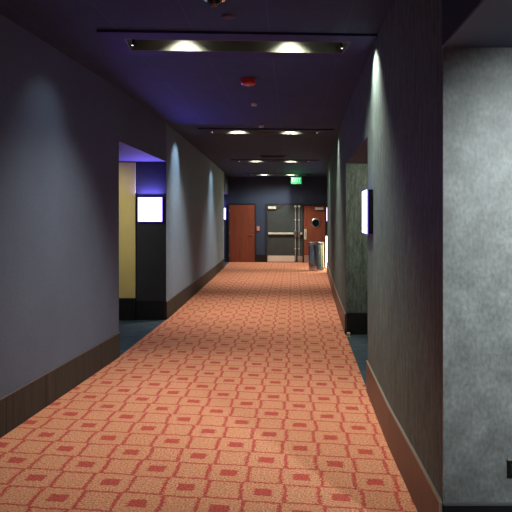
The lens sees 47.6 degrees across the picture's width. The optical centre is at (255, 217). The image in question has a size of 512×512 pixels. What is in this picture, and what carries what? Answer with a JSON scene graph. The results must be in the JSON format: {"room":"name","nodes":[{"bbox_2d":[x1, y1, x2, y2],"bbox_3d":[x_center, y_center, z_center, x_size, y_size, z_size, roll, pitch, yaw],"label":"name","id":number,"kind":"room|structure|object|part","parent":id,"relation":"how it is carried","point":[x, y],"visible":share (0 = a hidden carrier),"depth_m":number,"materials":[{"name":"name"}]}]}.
{"room":"movie theater hallway","nodes":[
{"label":"movie theater hallway","id":0,"kind":"room"},
{"bbox_2d":[0,14,118,397],"bbox_3d":[-2.900,0.055,1.885,2.600,3.130,9.770,0,0,0],"label":"wall","id":1,"kind":"structure","parent":0,"point":[59,119],"depth_m":5.11,"materials":[{"name":"grey paint"}]},
{"bbox_2d":[0,332,119,437],"bbox_3d":[-2.168,1.476,1.884,0.019,0.289,9.838,0,0,7],"label":"baseboard","id":2,"kind":"structure","parent":1,"relation":"attached to","point":[16,407],"depth_m":5.10,"materials":[{"name":"brown wood"}]},
{"bbox_2d":[119,162,165,319],"bbox_3d":[-2.811,0.355,9.215,2.759,2.530,0.050,0,0,0],"label":"wall","id":3,"kind":"structure","parent":0,"point":[150,176],"depth_m":9.22,"materials":[{"name":"grey paint"}]},
{"bbox_2d":[119,298,134,319],"bbox_3d":[-3.047,1.444,9.194,2.265,0.352,0.039,0,0,0],"label":"baseboard","id":4,"kind":"structure","parent":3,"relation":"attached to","point":[126,305],"depth_m":9.18,"materials":[{"name":"black"}]},
{"bbox_2d":[135,301,164,319],"bbox_3d":[-2.815,1.470,9.220,2.730,0.300,0.010,0,0,0],"label":"baseboard","id":5,"kind":"structure","parent":3,"relation":"attached to","point":[144,310],"depth_m":9.22,"materials":[{"name":"black"}]},
{"bbox_2d":[138,197,162,221],"bbox_3d":[-1.675,-0.135,9.194,0.390,0.390,0.060,0,0,0],"label":"illuminated sign","id":6,"kind":"object","parent":3,"relation":"attached to","point":[150,209],"visible":1,"depth_m":9.16,"materials":[{"name":"white plastic"}]},
{"bbox_2d":[119,89,165,161],"bbox_3d":[-2.810,-1.204,8.005,2.760,0.612,2.470,0,0,0],"label":"ceiling","id":7,"kind":"structure","parent":0,"point":[139,127],"depth_m":7.86,"materials":[{"name":"grey paint"}]},
{"bbox_2d":[166,123,223,300],"bbox_3d":[-2.625,0.055,14.150,3.150,3.130,9.820,0,0,0],"label":"wall","id":8,"kind":"structure","parent":0,"point":[194,183],"depth_m":11.73,"materials":[{"name":"grey paint"}]},
{"bbox_2d":[166,259,223,319],"bbox_3d":[-1.225,1.476,14.149,0.030,0.289,9.828,0,0,2],"label":"baseboard","id":9,"kind":"structure","parent":8,"relation":"attached to","point":[173,304],"depth_m":11.65,"materials":[{"name":"brown wood"}]},
{"bbox_2d":[0,0,391,176],"bbox_3d":[-0.460,-1.660,9.188,11.200,0.300,26.400,0,0,-3],"label":"ceiling","id":10,"kind":"structure","parent":0,"point":[189,94],"depth_m":5.90,"materials":[{"name":"paint"}]},
{"bbox_2d":[204,0,224,7],"bbox_3d":[-0.282,-1.472,3.945,0.164,0.074,0.164,0,0,0],"label":"dome","id":11,"kind":"object","parent":10,"relation":"attached to","point":[213,3],"visible":1,"depth_m":3.92,"materials":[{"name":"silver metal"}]},
{"bbox_2d":[221,13,235,19],"bbox_3d":[-0.206,-1.502,4.336,0.110,0.016,0.110,0,0,0],"label":"cap","id":12,"kind":"object","parent":10,"relation":"attached to","point":[227,16],"visible":1,"depth_m":4.31,"materials":[{"name":"grey plastic"}]},
{"bbox_2d":[97,29,376,58],"bbox_3d":[-0.155,-1.650,5.040,2.280,0.320,0.680,0,0,-3],"label":"ceiling light","id":13,"kind":"object","parent":10,"relation":"attached to","point":[119,42],"visible":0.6,"depth_m":5.16,"materials":[{"name":"black metal"}]},
{"bbox_2d":[240,78,255,85],"bbox_3d":[-0.084,-1.473,6.324,0.176,0.074,0.176,0,0,0],"label":"fire alarm","id":14,"kind":"object","parent":10,"relation":"attached to","point":[244,81],"visible":1,"depth_m":6.26,"materials":[{"name":"red plastic"}]},
{"bbox_2d":[198,128,332,135],"bbox_3d":[0.156,-1.650,10.120,2.280,0.320,0.680,0,0,-3],"label":"trough","id":15,"kind":"object","parent":10,"relation":"attached to","point":[203,131],"visible":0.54,"depth_m":10.24,"materials":[{"name":"black metal"}]},
{"bbox_2d":[259,155,285,157],"bbox_3d":[0.403,-1.499,14.171,0.620,0.022,0.320,0,0,-3],"label":"ceiling vent","id":16,"kind":"object","parent":10,"relation":"in","point":[261,156],"visible":1,"depth_m":14.04,"materials":[{"name":"black metal"}]},
{"bbox_2d":[231,159,318,162],"bbox_3d":[0.475,-1.650,15.330,2.280,0.320,0.680,0,0,-3],"label":"trough","id":17,"kind":"object","parent":10,"relation":"attached to","point":[232,160],"visible":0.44,"depth_m":15.46,"materials":[{"name":"black metal"}]},
{"bbox_2d":[245,174,311,175],"bbox_3d":[0.768,-1.650,20.120,2.280,0.320,0.680,0,0,-3],"label":"trough","id":18,"kind":"object","parent":10,"relation":"attached to","point":[245,174],"visible":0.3,"depth_m":19.86,"materials":[{"name":"black metal"}]},
{"bbox_2d":[291,176,301,183],"bbox_3d":[1.420,-1.355,20.450,0.380,0.309,0.100,0,0,5],"label":"exit sign","id":19,"kind":"object","parent":10,"relation":"hanging from","point":[294,180],"visible":1,"depth_m":20.42,"materials":[{"name":"green plastic"}]},
{"bbox_2d":[0,262,417,511],"bbox_3d":[0.126,1.680,9.070,8.653,0.120,24.493,0,0,4],"label":"floor","id":20,"kind":"structure","parent":0,"point":[252,396],"depth_m":4.62,"materials":[{"name":"carpet"}]},
{"bbox_2d":[308,242,323,270],"bbox_3d":[1.858,1.180,17.930,0.478,0.880,0.478,0,0,0],"label":"waste bin","id":21,"kind":"object","parent":20,"relation":"on","point":[315,249],"visible":1,"depth_m":17.73,"materials":[{"name":"silver metal"}]},
{"bbox_3d":[1.858,0.780,17.930,0.478,0.080,0.478,0,0,0],"label":"bin lid","id":22,"kind":"part","parent":21,"relation":"part of","materials":[{"name":"silver metal"}]},
{"bbox_2d":[224,172,228,194],"bbox_3d":[-2.585,-1.180,20.373,3.210,0.660,2.625,0,0,0],"label":"ceiling","id":23,"kind":"structure","parent":0,"point":[226,177],"depth_m":20.06,"materials":[{"name":"grey paint"}]},
{"bbox_2d":[224,177,326,261],"bbox_3d":[0.000,0.055,21.549,8.800,3.130,1.102,0,0,0],"label":"wall","id":24,"kind":"structure","parent":0,"point":[262,191],"depth_m":21.32,"materials":[{"name":"blue paint"}]},
{"bbox_2d":[228,203,255,261],"bbox_3d":[-0.516,0.540,21.340,1.038,2.160,0.100,0,0,5],"label":"door","id":25,"kind":"structure","parent":24,"relation":"in","point":[241,216],"depth_m":21.34,"materials":[{"name":"red wood"}]},
{"bbox_2d":[256,255,265,261],"bbox_3d":[0.184,1.485,21.329,0.370,0.270,0.012,0,0,5],"label":"baseboard","id":26,"kind":"structure","parent":24,"relation":"attached to","point":[259,258],"depth_m":21.32,"materials":[{"name":"brown wood"}]},
{"bbox_2d":[266,203,302,261],"bbox_3d":[1.032,0.545,21.183,1.348,2.150,0.167,0,0,5],"label":"door","id":27,"kind":"structure","parent":24,"relation":"in","point":[284,222],"depth_m":21.22,"materials":[{"name":"grey paint"}]},
{"bbox_3d":[0.918,1.488,21.229,0.994,0.225,0.005,0,0,5],"label":"kick plate","id":28,"kind":"part","parent":27,"relation":"part of","materials":[{"name":"beige"}]},
{"bbox_3d":[1.437,0.575,21.170,0.050,1.970,0.040,0,0,5],"label":"vertical rod","id":29,"kind":"part","parent":27,"relation":"part of","materials":[{"name":"beige"}]},
{"bbox_3d":[1.608,0.565,21.198,0.194,2.090,0.044,0,0,5],"label":"narrow door","id":30,"kind":"part","parent":27,"relation":"part of","materials":[{"name":"grey paint"}]},
{"bbox_2d":[303,205,325,262],"bbox_3d":[2.138,0.565,21.128,0.830,2.110,0.099,0,0,5],"label":"door","id":31,"kind":"structure","parent":24,"relation":"in","point":[314,216],"depth_m":21.14,"materials":[{"name":"red wood"}]},
{"bbox_3d":[2.128,1.480,21.132,0.740,0.240,0.005,0,0,5],"label":"kick plate","id":32,"kind":"part","parent":31,"relation":"part of","materials":[{"name":"silver metal"}]},
{"bbox_3d":[2.179,0.183,21.125,0.249,0.249,0.007,0,0,5],"label":"glass","id":33,"kind":"part","parent":31,"relation":"part of","materials":[{"name":"black glass"}]},
{"bbox_2d":[327,110,367,333],"bbox_3d":[2.725,0.055,12.685,2.950,3.130,9.230,0,0,0],"label":"wall","id":34,"kind":"structure","parent":0,"point":[347,246],"depth_m":8.14,"materials":[{"name":"grey paint"}]},
{"bbox_2d":[327,264,345,333],"bbox_3d":[1.671,1.476,12.686,0.028,0.289,9.271,0,0,5],"label":"baseboard","id":35,"kind":"structure","parent":34,"relation":"attached to","point":[341,312],"depth_m":9.77,"materials":[{"name":"brown wood"}]},
{"bbox_2d":[347,313,367,334],"bbox_3d":[2.721,1.470,8.064,2.918,0.300,0.012,0,0,0],"label":"baseboard","id":36,"kind":"structure","parent":34,"relation":"attached to","point":[357,323],"depth_m":8.06,"materials":[{"name":"black"}]},
{"bbox_2d":[346,57,367,163],"bbox_3d":[2.618,-1.134,6.750,3.145,0.752,2.640,0,0,0],"label":"ceiling","id":37,"kind":"structure","parent":0,"point":[357,107],"depth_m":6.51,"materials":[{"name":"grey paint"}]},
{"bbox_2d":[368,0,511,511],"bbox_3d":[2.538,0.055,4.072,3.325,3.130,2.715,0,0,0],"label":"wall","id":38,"kind":"structure","parent":0,"point":[476,81],"depth_m":2.72,"materials":[{"name":"grey paint"}]},
{"bbox_2d":[362,189,372,233],"bbox_3d":[0.999,-0.055,5.202,0.055,0.393,0.368,0,0,4],"label":"illuminated sign","id":39,"kind":"object","parent":38,"relation":"attached to","point":[367,195],"visible":1,"depth_m":5.02,"materials":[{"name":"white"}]},
{"bbox_2d":[366,360,441,511],"bbox_3d":[0.945,1.476,4.072,0.028,0.289,2.724,0,0,4],"label":"baseboard","id":40,"kind":"structure","parent":38,"relation":"attached to","point":[421,489],"depth_m":3.58,"materials":[{"name":"brown wood"}]},
{"bbox_2d":[443,502,511,511],"bbox_3d":[2.527,1.476,2.708,3.306,0.289,0.015,0,0,0],"label":"baseboard","id":41,"kind":"structure","parent":38,"relation":"attached to","point":[447,506],"depth_m":2.70,"materials":[{"name":"black rubber"}]},
{"bbox_2d":[507,459,511,477],"bbox_3d":[1.232,1.171,2.710,0.114,0.087,0.010,0,0,0],"label":"wall outlet","id":42,"kind":"object","parent":38,"relation":"attached to","point":[509,461],"visible":1,"depth_m":2.71,"materials":[{"name":"black plastic"}]},
{"bbox_2d":[442,0,511,46],"bbox_3d":[2.385,-1.154,0.365,3.610,0.712,4.730,0,0,0],"label":"ceiling","id":43,"kind":"structure","parent":0,"point":[489,24],"depth_m":2.47,"materials":[{"name":"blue paint"}]},
{"bbox_3d":[3.265,0.055,20.025,1.870,3.130,2.450,0,0,0],"label":"wall","id":44,"kind":"structure","parent":0,"visible":0},
{"bbox_2d":[326,235,326,267],"bbox_3d":[2.442,1.090,18.730,0.365,1.060,0.060,0,0,0],"label":"light panel","id":45,"kind":"object","parent":44,"relation":"attached to","point":[326,235],"visible":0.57,"depth_m":18.70,"materials":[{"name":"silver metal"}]}
]}

